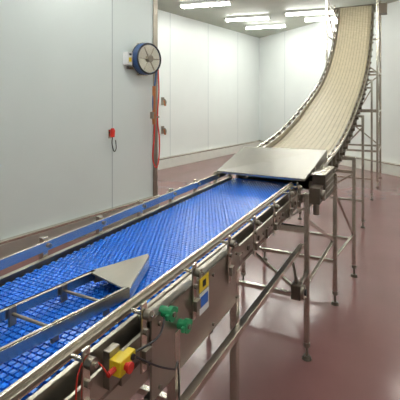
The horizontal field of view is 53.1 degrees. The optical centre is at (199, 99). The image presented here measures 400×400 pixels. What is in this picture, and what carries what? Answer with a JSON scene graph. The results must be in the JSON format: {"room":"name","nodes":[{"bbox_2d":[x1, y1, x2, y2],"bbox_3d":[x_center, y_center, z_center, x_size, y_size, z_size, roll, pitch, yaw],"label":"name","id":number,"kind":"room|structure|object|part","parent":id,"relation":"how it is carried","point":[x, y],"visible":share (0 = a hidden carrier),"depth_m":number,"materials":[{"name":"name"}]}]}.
{"room":"factory floor","nodes":[
{"label":"factory floor","id":0,"kind":"room"},
{"bbox_2d":[0,0,152,239],"bbox_3d":[-3.262,-0.275,2.785,0.122,4.050,8.820,0,0,35],"label":"wall","id":1,"kind":"structure","parent":0,"point":[65,82],"depth_m":5.01,"materials":[{"name":"grey paint"}]},
{"bbox_2d":[0,194,159,257],"bbox_3d":[-3.186,1.625,2.731,0.064,0.250,8.820,0,0,35],"label":"baseboard","id":2,"kind":"structure","parent":1,"relation":"attached to","point":[11,245],"depth_m":4.84,"materials":[{"name":"concrete"}]},
{"bbox_2d":[108,128,116,151],"bbox_3d":[-1.200,0.555,5.548,0.091,0.330,0.125,0,0,35],"label":"handle","id":3,"kind":"object","parent":1,"relation":"attached to","point":[111,133],"visible":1,"depth_m":5.51,"materials":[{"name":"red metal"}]},
{"bbox_2d":[123,42,160,167],"bbox_3d":[-0.835,0.090,5.932,0.246,1.901,0.601,0,0,35],"label":"hose reel","id":4,"kind":"object","parent":1,"relation":"attached to","point":[145,58],"visible":1,"depth_m":5.92,"materials":[{"name":"blue metal"}]},
{"bbox_2d":[153,0,157,195],"bbox_3d":[-0.705,-0.400,6.320,0.005,3.800,0.105,0,0,35],"label":"trim","id":5,"kind":"structure","parent":1,"relation":"attached to","point":[155,2],"depth_m":6.32,"materials":[{"name":"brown metal"}]},
{"bbox_2d":[0,153,399,399],"bbox_3d":[1.883,1.800,4.419,11.414,0.100,17.400,0,0,35],"label":"floor","id":6,"kind":"structure","parent":0,"point":[354,350],"depth_m":3.25,"materials":[{"name":"plastic"}]},
{"bbox_2d":[0,147,334,399],"bbox_3d":[-0.085,1.089,1.870,0.880,1.323,3.855,0,0,27],"label":"conveyor","id":7,"kind":"object","parent":6,"relation":"on","point":[92,318],"visible":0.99,"depth_m":1.48,"materials":[{"name":"blue"}]},
{"bbox_3d":[-0.536,0.690,1.856,0.090,0.260,3.420,0,0,27],"label":"frame","id":8,"kind":"part","parent":7,"relation":"part of","materials":[{"name":"silver metal"}]},
{"bbox_3d":[0.016,1.190,2.099,0.830,1.120,3.355,0,0,27],"label":"support frame","id":9,"kind":"part","parent":7,"relation":"part of","materials":[{"name":"silver metal"}]},
{"bbox_2d":[216,147,326,180],"bbox_3d":[0.595,0.579,3.266,0.735,0.303,0.720,0,0,27],"label":"metal plate","id":10,"kind":"object","parent":7,"relation":"attached to","point":[278,163],"depth_m":3.20,"materials":[{"name":"silver metal"}]},
{"bbox_3d":[0.661,1.122,2.592,0.095,0.246,0.263,0,0,27],"label":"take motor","id":11,"kind":"part","parent":7,"relation":"part of","materials":[{"name":"brown"}]},
{"bbox_2d":[236,0,386,305],"bbox_3d":[2.162,-0.240,6.229,1.164,3.980,6.664,0,0,27],"label":"conveyor","id":12,"kind":"object","parent":6,"relation":"on","point":[328,121],"visible":0.9,"depth_m":6.05,"materials":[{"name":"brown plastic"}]},
{"bbox_2d":[158,10,258,157],"bbox_3d":[-0.312,-0.275,11.339,0.122,4.050,8.580,0,0,35],"label":"wall","id":13,"kind":"structure","parent":0,"point":[209,73],"depth_m":11.87,"materials":[{"name":"grey paint"}]},
{"bbox_2d":[161,97,166,105],"bbox_3d":[-0.912,0.043,10.258,0.138,0.226,0.100,0,0,35],"label":"wall hook","id":14,"kind":"object","parent":13,"relation":"attached to","point":[163,101],"visible":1,"depth_m":10.25,"materials":[{"name":"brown metal"}]},
{"bbox_2d":[161,126,166,134],"bbox_3d":[-0.912,0.783,10.258,0.138,0.226,0.100,0,0,35],"label":"wall hook","id":15,"kind":"object","parent":13,"relation":"attached to","point":[163,130],"visible":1,"depth_m":10.25,"materials":[{"name":"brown metal"}]},
{"bbox_2d":[158,140,259,169],"bbox_3d":[-0.211,1.615,11.269,0.124,0.270,8.580,0,0,35],"label":"baseboard","id":16,"kind":"structure","parent":13,"relation":"attached to","point":[181,159],"depth_m":11.53,"materials":[{"name":"beige concrete"}]},
{"bbox_2d":[158,0,398,37],"bbox_3d":[1.883,-2.350,4.419,11.414,0.100,17.400,0,0,35],"label":"ceiling","id":17,"kind":"structure","parent":0,"point":[214,15],"depth_m":10.39,"materials":[{"name":"white paint"}]},
{"bbox_2d":[180,0,231,8],"bbox_3d":[0.130,-2.248,9.370,1.210,0.101,0.200,0,0,17],"label":"ceiling light","id":18,"kind":"object","parent":17,"relation":"attached to","point":[212,2],"depth_m":9.30,"materials":[{"name":"white plastic"}]},
{"bbox_2d":[225,14,269,21],"bbox_3d":[1.300,-2.248,11.000,1.210,0.101,0.200,0,0,17],"label":"ceiling light","id":19,"kind":"object","parent":17,"relation":"attached to","point":[252,17],"depth_m":10.93,"materials":[{"name":"white plastic"}]},
{"bbox_2d":[245,23,285,28],"bbox_3d":[2.000,-2.248,12.200,1.210,0.101,0.200,0,0,17],"label":"ceiling light","id":20,"kind":"object","parent":17,"relation":"attached to","point":[277,25],"depth_m":12.13,"materials":[{"name":"white plastic"}]},
{"bbox_2d":[285,8,333,15],"bbox_3d":[2.800,-2.248,10.250,1.210,0.101,0.200,0,0,17],"label":"ceiling light","id":21,"kind":"object","parent":17,"relation":"attached to","point":[311,11],"depth_m":10.20,"materials":[{"name":"white plastic"}]},
{"bbox_2d":[304,15,337,21],"bbox_3d":[3.500,-2.248,11.000,1.210,0.101,0.200,0,0,17],"label":"ceiling light","id":22,"kind":"object","parent":17,"relation":"attached to","point":[316,18],"depth_m":11.00,"materials":[{"name":"white plastic"}]},
{"bbox_2d":[259,0,399,163],"bbox_3d":[4.913,-0.275,8.693,0.122,4.050,13.402,0,0,-23],"label":"wall","id":23,"kind":"structure","parent":0,"point":[292,62],"depth_m":11.94,"materials":[{"name":"grey paint"}]},
{"bbox_2d":[260,140,399,176],"bbox_3d":[4.800,1.615,8.644,0.124,0.270,13.402,0,0,-23],"label":"baseboard","id":24,"kind":"structure","parent":23,"relation":"attached to","point":[388,168],"depth_m":9.76,"materials":[{"name":"beige concrete"}]}
]}

